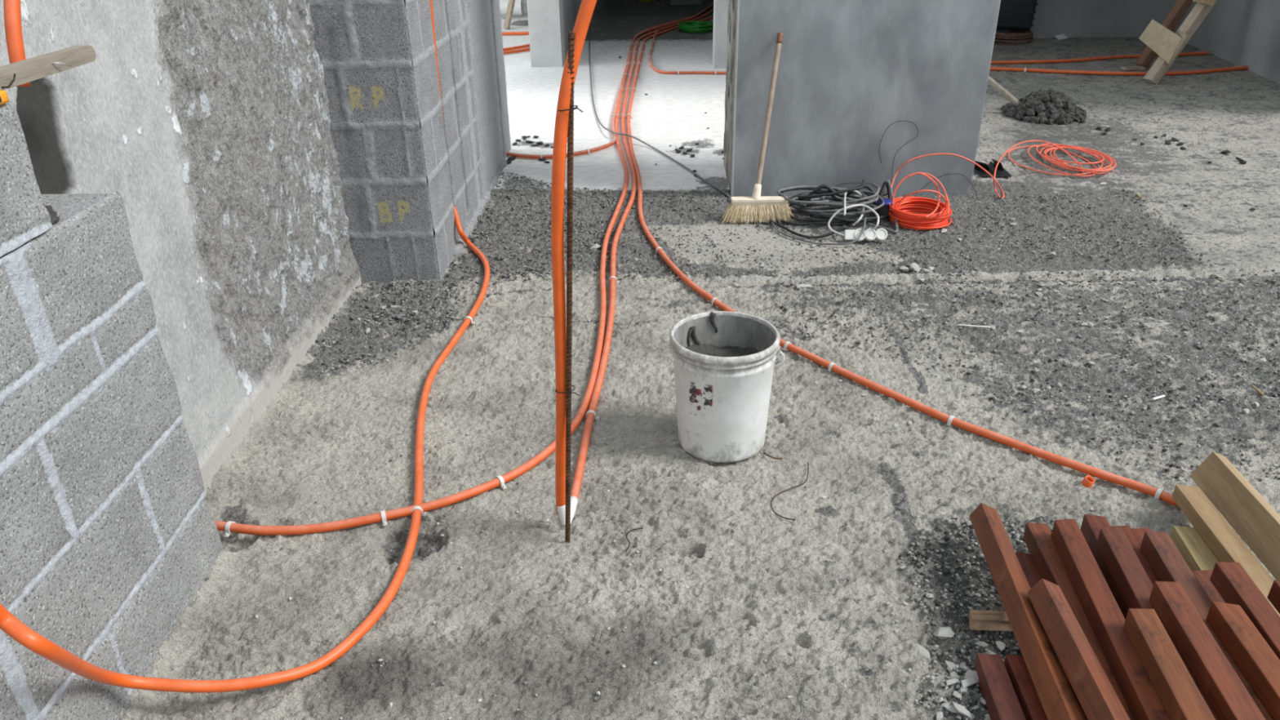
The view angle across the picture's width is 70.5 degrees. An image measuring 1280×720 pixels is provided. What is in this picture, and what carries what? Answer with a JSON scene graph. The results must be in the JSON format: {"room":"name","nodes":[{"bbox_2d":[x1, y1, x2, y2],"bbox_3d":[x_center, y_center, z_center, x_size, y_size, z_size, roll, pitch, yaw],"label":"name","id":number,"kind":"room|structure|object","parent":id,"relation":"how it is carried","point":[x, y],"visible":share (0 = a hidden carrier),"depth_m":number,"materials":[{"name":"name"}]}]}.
{"room":"building under construction","nodes":[
{"label":"building under construction","id":0,"kind":"room"},
{"bbox_2d":[0,100,222,719],"bbox_3d":[-1.081,0.331,1.257,0.154,1.135,1.490,0,28,1],"label":"wall","id":1,"kind":"structure","parent":0,"point":[108,531],"depth_m":1.64,"materials":[{"name":"concrete"}]},
{"bbox_2d":[0,90,8,105],"bbox_3d":[-1.018,-0.374,1.353,0.029,0.020,0.200,0,28,1],"label":"tool","id":2,"kind":"object","parent":1,"relation":"on","point":[4,99],"visible":1,"depth_m":1.43,"materials":[{"name":"yellow plastic"}]},
{"bbox_2d":[0,44,96,90],"bbox_3d":[-1.021,-0.423,1.399,0.041,0.029,0.645,0,28,1],"label":"wooden board","id":3,"kind":"object","parent":1,"relation":"on","point":[16,73],"visible":1,"depth_m":1.55,"materials":[{"name":"wood"}]},
{"bbox_2d":[44,205,59,225],"bbox_3d":[-1.089,-0.257,1.621,0.126,0.021,0.131,0,28,1],"label":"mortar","id":4,"kind":"structure","parent":1,"relation":"on","point":[54,219],"depth_m":1.61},
{"bbox_2d":[0,0,361,495],"bbox_3d":[-1.285,-0.727,1.669,0.268,2.630,3.200,0,28,1],"label":"wall","id":5,"kind":"structure","parent":0,"point":[209,120],"depth_m":2.44,"materials":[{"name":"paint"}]},
{"bbox_2d":[3,0,31,86],"bbox_3d":[-1.087,-0.595,1.578,0.025,0.219,0.105,0,28,1],"label":"conduit","id":6,"kind":"object","parent":5,"relation":"attached to","point":[12,9],"visible":0.71,"depth_m":1.56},
{"bbox_2d":[309,0,511,284],"bbox_3d":[-0.986,-1.935,3.957,0.362,2.630,2.058,0,28,1],"label":"wall","id":7,"kind":"structure","parent":0,"point":[362,46],"depth_m":3.51,"materials":[{"name":"concrete"}]},
{"bbox_2d":[453,158,507,256],"bbox_3d":[-0.791,-0.795,4.553,0.062,0.076,1.504,0,28,1],"label":"trim","id":8,"kind":"structure","parent":7,"relation":"attached to","point":[460,244],"depth_m":4.39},
{"bbox_2d":[526,0,565,66],"bbox_3d":[-0.832,-3.773,7.470,0.273,2.650,0.340,0,28,1],"label":"column","id":9,"kind":"structure","parent":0,"point":[545,17],"depth_m":7.79,"materials":[{"name":"concrete"}]},
{"bbox_2d":[562,0,582,57],"bbox_3d":[-0.775,-5.708,11.148,0.249,2.650,7.973,0,28,1],"label":"wall","id":10,"kind":"structure","parent":0,"point":[571,7],"depth_m":8.64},
{"bbox_2d":[120,0,1279,719],"bbox_3d":[0.610,-2.158,7.332,13.000,0.278,19.000,0,28,1],"label":"floor","id":11,"kind":"structure","parent":0,"point":[321,433],"depth_m":2.65,"materials":[{"name":"concrete"}]},
{"bbox_2d":[0,0,489,693],"bbox_3d":[-0.755,-0.440,2.423,0.429,1.346,2.852,0,28,1],"label":"conduit","id":12,"kind":"object","parent":11,"relation":"on","point":[10,624],"visible":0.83,"depth_m":1.80,"materials":[{"name":"plastic"}]},
{"bbox_2d":[213,3,712,535],"bbox_3d":[0.095,-2.293,7.332,0.909,0.032,11.771,3,28,7],"label":"conduit","id":13,"kind":"object","parent":11,"relation":"on","point":[471,492],"visible":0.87,"depth_m":2.39,"materials":[{"name":"plastic"}]},
{"bbox_2d":[223,520,235,537],"bbox_3d":[-1.010,0.413,2.226,0.010,0.026,0.039,5,28,11],"label":"clip","id":14,"kind":"object","parent":13,"relation":"attached to","point":[227,534],"visible":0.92,"depth_m":2.22,"materials":[{"name":"plastic"}]},
{"bbox_2d":[380,510,387,525],"bbox_3d":[-0.637,0.390,2.249,0.010,0.026,0.039,-10,29,-17],"label":"clip","id":15,"kind":"object","parent":13,"relation":"attached to","point":[383,512],"visible":0.98,"depth_m":2.24,"materials":[{"name":"plastic"}]},
{"bbox_2d":[411,506,426,515],"bbox_3d":[-0.556,0.380,2.274,0.039,0.026,0.010,-5,28,-7],"label":"clip","id":16,"kind":"object","parent":13,"relation":"attached to","point":[419,508],"visible":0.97,"depth_m":2.27,"materials":[{"name":"plastic"}]},
{"bbox_2d":[495,475,506,488],"bbox_3d":[-0.367,0.320,2.384,0.010,0.026,0.039,-22,34,-34],"label":"clip","id":17,"kind":"object","parent":13,"relation":"attached to","point":[500,477],"visible":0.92,"depth_m":2.38,"materials":[{"name":"plastic"}]},
{"bbox_2d":[503,0,515,29],"bbox_3d":[-1.374,-4.093,9.920,0.307,0.858,0.100,-18,32,-29],"label":"leaning board","id":18,"kind":"object","parent":11,"relation":"on","point":[510,7],"visible":1,"depth_m":9.98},
{"bbox_2d":[499,0,524,15],"bbox_3d":[-1.591,-4.220,10.825,0.370,0.180,0.180,1,28,4],"label":"drain pipe","id":19,"kind":"object","parent":11,"relation":"on","point":[518,9],"visible":0.49,"depth_m":10.75,"materials":[{"name":"white plastic"}]},
{"bbox_2d":[502,31,528,35],"bbox_3d":[-1.449,-3.491,9.657,1.206,0.031,0.171,-3,28,-4],"label":"conduit","id":20,"kind":"object","parent":11,"relation":"on","point":[503,33],"visible":0.21,"depth_m":9.60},
{"bbox_2d":[502,44,529,51],"bbox_3d":[-1.257,-3.039,8.796,0.149,0.027,1.385,24,37,39],"label":"conduit","id":21,"kind":"object","parent":11,"relation":"on","point":[526,45],"visible":0.26,"depth_m":8.76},
{"bbox_2d":[503,47,529,54],"bbox_3d":[-1.244,-2.929,8.587,1.280,0.027,0.111,-23,35,-36],"label":"conduit","id":22,"kind":"object","parent":11,"relation":"on","point":[528,48],"visible":0.18,"depth_m":8.58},
{"bbox_2d":[511,20,528,25],"bbox_3d":[-1.332,-3.871,10.366,0.301,0.042,0.234,0,28,1],"label":"lump","id":23,"kind":"object","parent":11,"relation":"on","point":[517,22],"visible":0.66,"depth_m":10.30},
{"bbox_2d":[564,31,574,542],"bbox_3d":[-0.151,-0.074,1.926,0.083,1.182,0.014,-8,29,-14],"label":"rod","id":24,"kind":"object","parent":11,"relation":"on","point":[571,34],"visible":1,"depth_m":1.88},
{"bbox_2d":[551,0,596,515],"bbox_3d":[-0.095,-0.236,1.867,0.236,1.390,0.068,-2,28,-1],"label":"conduit","id":25,"kind":"object","parent":24,"relation":"attached to","point":[584,17],"visible":0.94,"depth_m":1.83,"materials":[{"name":"plastic"}]},
{"bbox_2d":[557,504,565,526],"bbox_3d":[-0.190,0.373,2.203,0.025,0.065,0.028,0,28,1],"label":"pipe sleeve","id":26,"kind":"object","parent":25,"relation":"attached to","point":[561,510],"visible":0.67,"depth_m":2.19,"materials":[{"name":"white plastic"}]},
{"bbox_2d":[555,385,579,395],"bbox_3d":[-0.158,0.065,2.000,0.060,0.010,0.034,8,29,16],"label":"wire","id":27,"kind":"object","parent":25,"relation":"attached to","point":[571,385],"visible":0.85,"depth_m":1.99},
{"bbox_2d":[558,105,582,112],"bbox_3d":[-0.133,-0.479,1.721,0.052,0.010,0.037,0,28,1],"label":"wire","id":28,"kind":"object","parent":25,"relation":"attached to","point":[575,108],"visible":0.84,"depth_m":1.71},
{"bbox_2d":[591,243,601,248],"bbox_3d":[-0.192,-0.495,3.950,0.049,0.018,0.043,-13,30,-22],"label":"chip","id":29,"kind":"object","parent":11,"relation":"on","point":[597,246],"visible":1,"depth_m":3.94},
{"bbox_2d":[506,3,713,159],"bbox_3d":[0.144,-3.007,8.686,0.627,0.035,7.965,4,28,9],"label":"conduit","id":30,"kind":"object","parent":11,"relation":"on","point":[611,143],"visible":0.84,"depth_m":5.81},
{"bbox_2d":[625,527,643,552],"bbox_3d":[-0.024,0.429,2.183,0.027,0.008,0.098,12,30,23],"label":"wire","id":31,"kind":"object","parent":11,"relation":"on","point":[641,527],"visible":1,"depth_m":2.19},
{"bbox_2d":[570,8,713,498],"bbox_3d":[0.090,-2.163,7.086,0.740,0.031,10.812,2,28,6],"label":"conduit","id":32,"kind":"object","parent":11,"relation":"on","point":[580,468],"visible":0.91,"depth_m":3.26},
{"bbox_2d":[570,496,577,523],"bbox_3d":[-0.171,0.381,2.265,0.026,0.025,0.102,0,28,1],"label":"pipe sleeve","id":33,"kind":"object","parent":32,"relation":"attached to","point":[574,500],"visible":0.45,"depth_m":2.27,"materials":[{"name":"white plastic"}]},
{"bbox_2d":[586,409,599,419],"bbox_3d":[-0.140,0.162,2.676,0.039,0.026,0.010,1,28,4],"label":"clip","id":34,"kind":"object","parent":32,"relation":"attached to","point":[590,411],"visible":0.97,"depth_m":2.67,"materials":[{"name":"plastic"}]},
{"bbox_2d":[589,20,747,219],"bbox_3d":[-0.377,-3.030,8.738,0.541,0.044,10.345,-4,28,-6],"label":"cable","id":35,"kind":"object","parent":11,"relation":"on","point":[601,124],"visible":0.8,"depth_m":5.48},
{"bbox_2d":[670,0,702,5],"bbox_3d":[0.605,-4.765,11.836,0.420,0.200,0.300,0,28,1],"label":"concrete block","id":36,"kind":"object","parent":11,"relation":"on","point":[673,2],"visible":1,"depth_m":11.73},
{"bbox_2d":[648,29,725,74],"bbox_3d":[0.243,-2.881,8.454,0.815,0.022,2.690,-10,29,-16],"label":"conduit","id":37,"kind":"object","parent":11,"relation":"on","point":[653,67],"visible":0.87,"depth_m":7.51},
{"bbox_2d":[677,20,713,33],"bbox_3d":[0.610,-3.575,9.712,0.411,0.085,0.450,-3,28,-4],"label":"coil","id":38,"kind":"object","parent":11,"relation":"on","point":[691,27],"visible":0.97,"depth_m":9.58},
{"bbox_2d":[667,311,784,462],"bbox_3d":[0.235,0.074,2.497,0.307,0.338,0.295,0,28,1],"label":"bucket","id":39,"kind":"object","parent":11,"relation":"on","point":[724,361],"visible":1,"depth_m":2.43,"materials":[{"name":"plastic"}]},
{"bbox_2d":[186,172,1279,719],"bbox_3d":[0.724,-0.130,3.244,3.794,0.069,3.494,3,28,8],"label":"dark grit","id":40,"kind":"object","parent":11,"relation":"on","point":[946,569],"visible":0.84,"depth_m":3.32,"materials":[{"name":"gravel"}]},
{"bbox_2d":[720,32,796,223],"bbox_3d":[0.547,-1.073,4.187,0.373,0.786,0.429,0,28,1],"label":"broom","id":41,"kind":"object","parent":11,"relation":"on","point":[756,207],"visible":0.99,"depth_m":4.19,"materials":[{"name":"brown wood"}]},
{"bbox_2d":[751,183,761,199],"bbox_3d":[0.540,-0.774,4.201,0.050,0.086,0.068,0,28,1],"label":"socket","id":42,"kind":"object","parent":41,"relation":"attached to","point":[757,187],"depth_m":4.19,"materials":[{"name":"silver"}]},
{"bbox_2d":[763,452,782,459],"bbox_3d":[0.364,0.265,2.484,0.057,0.007,0.015,14,31,27],"label":"wire","id":43,"kind":"object","parent":11,"relation":"on","point":[765,453],"visible":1,"depth_m":2.48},
{"bbox_2d":[770,462,808,520],"bbox_3d":[0.391,0.332,2.354,0.072,0.006,0.262,8,29,17],"label":"wire","id":44,"kind":"object","parent":11,"relation":"on","point":[807,462],"visible":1,"depth_m":2.34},
{"bbox_2d":[795,284,813,288],"bbox_3d":[0.641,-0.289,3.536,0.072,0.013,0.030,4,28,10],"label":"chip","id":45,"kind":"object","parent":11,"relation":"on","point":[804,286],"visible":1,"depth_m":3.53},
{"bbox_2d":[724,179,898,244],"bbox_3d":[0.852,-0.695,4.123,0.754,0.168,0.576,-13,30,-22],"label":"cable tangle","id":46,"kind":"object","parent":11,"relation":"on","point":[819,198],"visible":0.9,"depth_m":4.17,"materials":[{"name":"black rubber"}]},
{"bbox_2d":[875,198,892,215],"bbox_3d":[1.142,-0.716,4.225,0.076,0.062,0.076,0,28,1],"label":"plug","id":47,"kind":"object","parent":46,"relation":"attached to","point":[885,209],"visible":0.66,"depth_m":4.20,"materials":[{"name":"plastic"}]},
{"bbox_2d":[827,190,887,241],"bbox_3d":[0.956,-0.666,4.093,0.250,0.145,0.454,0,28,1],"label":"strip","id":48,"kind":"object","parent":11,"relation":"on","point":[869,234],"visible":0.96,"depth_m":3.95,"materials":[{"name":"white plastic"}]},
{"bbox_2d":[879,120,918,177],"bbox_3d":[1.260,-0.966,4.396,0.183,0.363,0.139,0,28,1],"label":"wire","id":49,"kind":"object","parent":11,"relation":"on","point":[898,121],"visible":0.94,"depth_m":4.41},
{"bbox_2d":[626,15,1178,507],"bbox_3d":[0.558,-1.957,6.687,1.353,0.023,10.166,-2,28,-1],"label":"conduit","id":50,"kind":"object","parent":11,"relation":"on","point":[1165,496],"visible":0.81,"depth_m":2.73,"materials":[{"name":"plastic"}]},
{"bbox_2d":[827,362,836,372],"bbox_3d":[0.625,0.020,2.923,0.039,0.026,0.010,-20,33,-32],"label":"clip","id":51,"kind":"object","parent":50,"relation":"attached to","point":[831,364],"visible":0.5,"depth_m":2.91,"materials":[{"name":"plastic"}]},
{"bbox_2d":[946,415,955,426],"bbox_3d":[0.906,0.173,2.623,0.039,0.026,0.010,-25,36,-38],"label":"clip","id":52,"kind":"object","parent":50,"relation":"attached to","point":[950,419],"visible":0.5,"depth_m":2.61,"materials":[{"name":"plastic"}]},
{"bbox_2d":[1154,488,1164,498],"bbox_3d":[1.321,0.337,2.298,0.039,0.026,0.010,-23,35,-36],"label":"clip","id":53,"kind":"object","parent":50,"relation":"attached to","point":[1159,491],"visible":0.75,"depth_m":2.29,"materials":[{"name":"plastic"}]},
{"bbox_2d":[899,265,908,271],"bbox_3d":[1.069,-0.369,3.660,0.035,0.022,0.048,8,29,16],"label":"chip","id":54,"kind":"object","parent":11,"relation":"on","point":[904,268],"visible":1,"depth_m":3.64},
{"bbox_2d":[909,265,922,271],"bbox_3d":[1.111,-0.366,3.637,0.043,0.021,0.044,-10,29,-16],"label":"chip","id":55,"kind":"object","parent":11,"relation":"on","point":[916,268],"visible":1,"depth_m":3.62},
{"bbox_2d":[915,644,930,659],"bbox_3d":[0.581,0.604,1.875,0.024,0.011,0.058,-16,31,-26],"label":"chip","id":56,"kind":"object","parent":11,"relation":"on","point":[923,652],"visible":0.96,"depth_m":1.87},
{"bbox_2d":[936,711,942,719],"bbox_3d":[0.568,0.675,1.714,0.012,0.010,0.033,9,29,18],"label":"chip","id":57,"kind":"object","parent":11,"relation":"on","point":[939,714],"visible":1,"depth_m":1.71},
{"bbox_2d":[933,626,954,639],"bbox_3d":[0.640,0.575,1.906,0.042,0.018,0.030,0,28,1],"label":"chip","id":58,"kind":"object","parent":11,"relation":"on","point":[942,633],"visible":1,"depth_m":1.90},
{"bbox_2d":[914,173,977,199],"bbox_3d":[1.504,-0.855,4.465,0.334,0.105,0.114,0,28,1],"label":"wire","id":59,"kind":"object","parent":11,"relation":"on","point":[953,173],"visible":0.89,"depth_m":4.49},
{"bbox_2d":[941,702,958,712],"bbox_3d":[0.593,0.662,1.723,0.039,0.007,0.016,20,34,34],"label":"chip","id":60,"kind":"object","parent":11,"relation":"on","point":[950,708],"visible":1,"depth_m":1.72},
{"bbox_2d":[944,660,958,671],"bbox_3d":[0.632,0.619,1.827,0.017,0.009,0.040,-24,35,-36],"label":"chip","id":61,"kind":"object","parent":11,"relation":"on","point":[948,663],"visible":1,"depth_m":1.83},
{"bbox_2d":[946,678,959,685],"bbox_3d":[0.614,0.633,1.778,0.034,0.008,0.012,-10,29,-16],"label":"chip","id":62,"kind":"object","parent":11,"relation":"on","point":[950,682],"visible":1,"depth_m":1.77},
{"bbox_2d":[950,671,959,679],"bbox_3d":[0.625,0.628,1.797,0.019,0.008,0.021,10,30,20],"label":"chip","id":63,"kind":"object","parent":11,"relation":"on","point":[953,674],"visible":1,"depth_m":1.79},
{"bbox_2d":[952,690,962,698],"bbox_3d":[0.613,0.646,1.743,0.020,0.010,0.016,11,30,21],"label":"chip","id":64,"kind":"object","parent":11,"relation":"on","point":[956,694],"visible":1,"depth_m":1.74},
{"bbox_2d":[952,701,972,718],"bbox_3d":[0.608,0.661,1.711,0.018,0.009,0.044,-19,33,-31],"label":"chip","id":65,"kind":"object","parent":11,"relation":"on","point":[960,708],"visible":1,"depth_m":1.71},
{"bbox_2d":[958,686,968,692],"bbox_3d":[0.631,0.640,1.753,0.024,0.012,0.017,-21,34,-33],"label":"chip","id":66,"kind":"object","parent":11,"relation":"on","point":[962,689],"visible":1,"depth_m":1.75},
{"bbox_2d":[961,677,979,688],"bbox_3d":[0.641,0.629,1.766,0.043,0.012,0.016,-13,30,-22],"label":"chip","id":67,"kind":"object","parent":11,"relation":"on","point":[966,682],"visible":1,"depth_m":1.76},
{"bbox_2d":[962,670,978,680],"bbox_3d":[0.667,0.624,1.785,0.063,0.012,0.027,-5,28,-7],"label":"chip","id":68,"kind":"object","parent":11,"relation":"on","point":[973,673],"visible":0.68,"depth_m":1.78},
{"bbox_2d":[956,324,991,328],"bbox_3d":[1.173,-0.119,3.182,0.114,0.008,0.009,4,28,10],"label":"litter","id":69,"kind":"object","parent":11,"relation":"on","point":[957,324],"visible":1,"depth_m":3.18,"materials":[{"name":"plastic"}]},
{"bbox_2d":[974,641,988,647],"bbox_3d":[0.711,0.592,1.885,0.029,0.008,0.012,1,28,3],"label":"chip","id":70,"kind":"object","parent":11,"relation":"on","point":[984,644],"visible":1,"depth_m":1.88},
{"bbox_2d":[968,609,1013,631],"bbox_3d":[0.778,0.547,1.896,0.170,0.038,0.029,1,28,4],"label":"board","id":71,"kind":"object","parent":11,"relation":"on","point":[993,620],"visible":0.48,"depth_m":1.89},
{"bbox_2d":[973,158,1011,177],"bbox_3d":[1.886,-1.038,4.864,0.174,0.053,0.208,0,28,1],"label":"plastic tray","id":72,"kind":"object","parent":11,"relation":"on","point":[1001,171],"visible":0.8,"depth_m":4.85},
{"bbox_2d":[973,653,1026,719],"bbox_3d":[0.660,0.832,1.355,0.050,0.047,1.000,1,28,3],"label":"timber beam","id":73,"kind":"structure","parent":11,"relation":"on","point":[999,695],"depth_m":1.72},
{"bbox_2d":[995,640,1006,651],"bbox_3d":[0.750,0.594,1.883,0.024,0.010,0.024,-18,32,-30],"label":"chip","id":74,"kind":"object","parent":11,"relation":"on","point":[1001,646],"visible":1,"depth_m":1.88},
{"bbox_2d":[888,140,1116,230],"bbox_3d":[1.870,-0.996,4.596,1.843,0.230,0.613,-24,36,-37],"label":"coil","id":75,"kind":"object","parent":11,"relation":"on","point":[904,210],"visible":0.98,"depth_m":4.27,"materials":[{"name":"plastic"}]},
{"bbox_2d":[994,29,1033,44],"bbox_3d":[3.552,-3.150,8.784,0.509,0.102,0.486,-3,28,-3],"label":"cable coil","id":76,"kind":"object","parent":11,"relation":"on","point":[1013,37],"visible":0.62,"depth_m":8.61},
{"bbox_2d":[995,0,1038,30],"bbox_3d":[3.517,-3.427,8.699,0.596,0.485,0.172,0,28,1],"label":"tool case","id":77,"kind":"object","parent":76,"relation":"on","point":[1014,15],"visible":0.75,"depth_m":8.68,"materials":[{"name":"plastic"}]},
{"bbox_2d":[1004,654,1048,719],"bbox_3d":[0.719,0.833,1.350,0.050,0.047,1.003,1,28,3],"label":"timber beam","id":78,"kind":"structure","parent":11,"relation":"on","point":[1016,668],"depth_m":1.71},
{"bbox_2d":[968,502,1088,719],"bbox_3d":[0.754,0.624,1.607,0.063,0.064,1.152,1,28,4],"label":"timber beam","id":79,"kind":"structure","parent":78,"relation":"on","point":[1059,700],"depth_m":1.78,"materials":[{"name":"wood"}]},
{"bbox_2d":[1026,577,1129,719],"bbox_3d":[0.796,0.673,1.432,0.063,0.064,0.901,0,28,2],"label":"timber beam","id":80,"kind":"structure","parent":79,"relation":"on","point":[1093,689],"depth_m":1.65,"materials":[{"name":"wood"}]},
{"bbox_2d":[1015,551,1042,588],"bbox_3d":[0.791,0.687,1.627,0.050,0.047,1.002,4,28,9],"label":"timber beam","id":81,"kind":"structure","parent":11,"relation":"on","point":[1033,575],"depth_m":2.00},
{"bbox_2d":[1022,522,1133,719],"bbox_3d":[0.874,0.649,1.594,0.051,0.047,1.103,1,28,3],"label":"timber beam","id":82,"kind":"structure","parent":81,"relation":"on","point":[1037,539],"depth_m":1.92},
{"bbox_2d":[1000,88,1086,124],"bbox_3d":[2.694,-1.707,5.998,0.512,0.169,0.560,-5,28,-8],"label":"heap","id":83,"kind":"object","parent":11,"relation":"on","point":[1051,107],"visible":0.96,"depth_m":5.89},
{"bbox_2d":[987,75,1021,106],"bbox_3d":[2.427,-1.868,6.022,0.854,0.412,0.248,11,30,21],"label":"shovel","id":84,"kind":"object","parent":83,"relation":"on","point":[991,82],"visible":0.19,"depth_m":6.05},
{"bbox_2d":[1054,34,1067,39],"bbox_3d":[4.113,-3.153,8.834,0.103,0.047,0.068,-8,29,-13],"label":"paper scrap","id":85,"kind":"object","parent":11,"relation":"on","point":[1060,37],"visible":1,"depth_m":8.82,"materials":[{"name":"white paper"}]},
{"bbox_2d":[1081,475,1094,488],"bbox_3d":[1.167,0.317,2.355,0.025,0.029,0.031,-20,33,-32],"label":"pipe offcut","id":86,"kind":"object","parent":11,"relation":"on","point":[1088,481],"visible":1,"depth_m":2.35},
{"bbox_2d":[991,51,1209,64],"bbox_3d":[3.707,-2.585,7.779,2.667,0.027,0.136,-4,28,-6],"label":"conduit","id":87,"kind":"object","parent":11,"relation":"on","point":[1121,56],"visible":0.66,"depth_m":7.74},
{"bbox_2d":[1197,49,1214,55],"bbox_3d":[5.020,-2.731,7.951,0.225,0.099,0.036,0,28,1],"label":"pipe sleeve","id":88,"kind":"object","parent":87,"relation":"attached to","point":[1211,52],"visible":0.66,"depth_m":7.96,"materials":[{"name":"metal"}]},
{"bbox_2d":[989,65,1248,75],"bbox_3d":[3.635,-2.333,7.303,2.652,0.027,0.287,1,28,3],"label":"conduit","id":89,"kind":"object","parent":11,"relation":"on","point":[1238,68],"visible":0.8,"depth_m":7.25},
{"bbox_2d":[1121,66,1145,70],"bbox_3d":[4.029,-2.383,7.389,0.160,0.024,0.070,0,28,1],"label":"wood scrap","id":90,"kind":"object","parent":11,"relation":"on","point":[1124,68],"visible":1,"depth_m":7.36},
{"bbox_2d":[1130,527,1151,546],"bbox_3d":[1.075,0.631,1.621,0.051,0.047,1.003,2,28,6],"label":"timber beam","id":91,"kind":"structure","parent":11,"relation":"on","point":[1139,533],"depth_m":2.03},
{"bbox_2d":[1140,531,1273,719],"bbox_3d":[1.065,0.624,1.535,0.051,0.047,0.999,2,28,6],"label":"timber beam","id":92,"kind":"structure","parent":91,"relation":"on","point":[1167,563],"depth_m":1.85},
{"bbox_2d":[1206,601,1279,719],"bbox_3d":[1.064,0.708,1.274,0.050,0.047,1.003,1,28,5],"label":"timber beam","id":93,"kind":"structure","parent":92,"relation":"on","point":[1258,663],"depth_m":1.61,"materials":[{"name":"wood"}]},
{"bbox_2d":[1151,395,1164,399],"bbox_3d":[1.563,0.113,2.727,0.049,0.010,0.010,-13,30,-21],"label":"litter","id":94,"kind":"object","parent":11,"relation":"on","point":[1161,396],"visible":1,"depth_m":2.72,"materials":[{"name":"white plastic"}]},
{"bbox_2d":[1135,0,1217,84],"bbox_3d":[4.198,-2.674,7.007,0.754,0.904,0.861,0,28,1],"label":"trestle","id":95,"kind":"object","parent":11,"relation":"on","point":[1161,40],"visible":0.98,"depth_m":6.83,"materials":[{"name":"brown wood"}]},
{"bbox_2d":[1169,525,1219,571],"bbox_3d":[1.261,0.492,1.982,0.060,0.046,0.350,3,28,7],"label":"plank","id":96,"kind":"object","parent":11,"relation":"on","point":[1193,549],"visible":0.27,"depth_m":2.06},
{"bbox_2d":[1172,484,1279,616],"bbox_3d":[1.297,0.531,1.813,0.057,0.041,0.902,1,28,5],"label":"plank","id":97,"kind":"object","parent":96,"relation":"on","point":[1219,535],"visible":0.74,"depth_m":2.05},
{"bbox_2d":[1191,569,1225,603],"bbox_3d":[1.143,0.698,1.494,0.050,0.047,1.004,2,28,5],"label":"timber beam","id":98,"kind":"structure","parent":11,"relation":"on","point":[1203,577],"depth_m":1.88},
{"bbox_3d":[1.137,0.775,1.304,0.051,0.047,1.003,1,28,4],"label":"timber beam","id":99,"kind":"structure","parent":98,"relation":"on","visible":0},
{"bbox_2d":[1209,561,1279,659],"bbox_3d":[1.128,0.655,1.374,0.051,0.047,1.002,1,28,4],"label":"timber beam","id":100,"kind":"structure","parent":99,"relation":"on","point":[1235,586],"depth_m":1.72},
{"bbox_2d":[1266,580,1279,613],"bbox_3d":[1.212,0.681,1.322,0.051,0.047,1.004,1,28,5],"label":"timber beam","id":101,"kind":"structure","parent":99,"relation":"on","point":[1273,596],"depth_m":1.75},
{"bbox_2d":[1190,451,1279,580],"bbox_3d":[1.388,0.473,1.860,0.069,0.096,0.904,1,28,4],"label":"plank","id":102,"kind":"object","parent":11,"relation":"on","point":[1253,518],"visible":1,"depth_m":2.09,"materials":[{"name":"wood"}]},
{"bbox_2d":[1250,384,1264,395],"bbox_3d":[1.881,0.092,2.758,0.010,0.010,0.058,0,28,1],"label":"litter","id":103,"kind":"object","parent":11,"relation":"on","point":[1254,387],"visible":1,"depth_m":2.75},
{"label":"timber beam","id":104,"kind":"structure","parent":11,"relation":"on","visible":0},
{"bbox_2d":[1080,514,1128,619],"bbox_3d":[0.988,0.609,1.666,0.050,0.047,1.001,3,28,7],"label":"timber beam","id":105,"kind":"structure","parent":104,"relation":"on","point":[1091,526],"depth_m":2.03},
{"bbox_2d":[1096,528,1217,719],"bbox_3d":[0.970,0.618,1.550,0.050,0.047,1.004,2,28,6],"label":"timber beam","id":106,"kind":"structure","parent":105,"relation":"on","point":[1126,569],"depth_m":1.86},
{"bbox_2d":[1149,581,1265,719],"bbox_3d":[0.976,0.682,1.327,0.051,0.047,0.999,2,28,5],"label":"timber beam","id":107,"kind":"structure","parent":106,"relation":"on","point":[1220,685],"depth_m":1.60,"materials":[{"name":"wood"}]},
{"bbox_2d":[1110,525,1159,585],"bbox_3d":[1.031,0.628,1.630,0.050,0.047,1.004,2,28,6],"label":"timber beam","id":108,"kind":"structure","parent":104,"relation":"on","point":[1131,539],"depth_m":1.97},
{"bbox_3d":[0.897,0.646,1.599,0.051,0.047,1.004,2,28,6],"label":"timber beam","id":109,"kind":"structure","parent":104,"relation":"on","visible":0},
{"bbox_2d":[1050,519,1169,719],"bbox_3d":[0.883,0.627,1.534,0.050,0.047,1.104,2,28,6],"label":"timber beam","id":110,"kind":"structure","parent":109,"relation":"on","point":[1103,612],"depth_m":1.74,"materials":[{"name":"wood"}]},
{"bbox_2d":[1124,608,1215,719],"bbox_3d":[0.887,0.717,1.264,0.051,0.047,1.000,2,28,6],"label":"timber beam","id":111,"kind":"structure","parent":110,"relation":"on","point":[1175,688],"depth_m":1.57,"materials":[{"name":"wood"}]},
{"bbox_2d":[712,0,728,68],"bbox_3d":[1.065,-3.679,7.232,0.900,2.650,0.220,0,28,1],"label":"wall","id":112,"kind":"structure","parent":0,"point":[720,7],"depth_m":7.61,"materials":[{"name":"paint"}]},
{"bbox_2d":[723,0,1000,197],"bbox_3d":[1.047,-2.110,4.237,1.196,2.640,0.620,0,28,1],"label":"wall pillar","id":113,"kind":"structure","parent":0,"point":[848,71],"depth_m":4.32,"materials":[{"name":"concrete"}]},
{"bbox_2d":[723,0,739,196],"bbox_3d":[0.452,-1.992,4.302,0.021,2.361,0.603,0,28,1],"label":"trim","id":114,"kind":"structure","parent":113,"relation":"attached to","point":[734,2],"depth_m":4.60,"materials":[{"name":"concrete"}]},
{"bbox_2d":[995,0,1177,38],"bbox_3d":[3.297,-4.359,8.455,4.332,2.650,0.200,0,28,1],"label":"wall","id":115,"kind":"structure","parent":0,"point":[1069,18],"depth_m":8.85,"materials":[{"name":"concrete"}]},
{"bbox_2d":[1173,0,1279,84],"bbox_3d":[5.026,-3.542,6.838,0.200,2.660,3.596,4,28,9],"label":"wall","id":116,"kind":"structure","parent":0,"point":[1239,32],"depth_m":7.41,"materials":[{"name":"concrete"}]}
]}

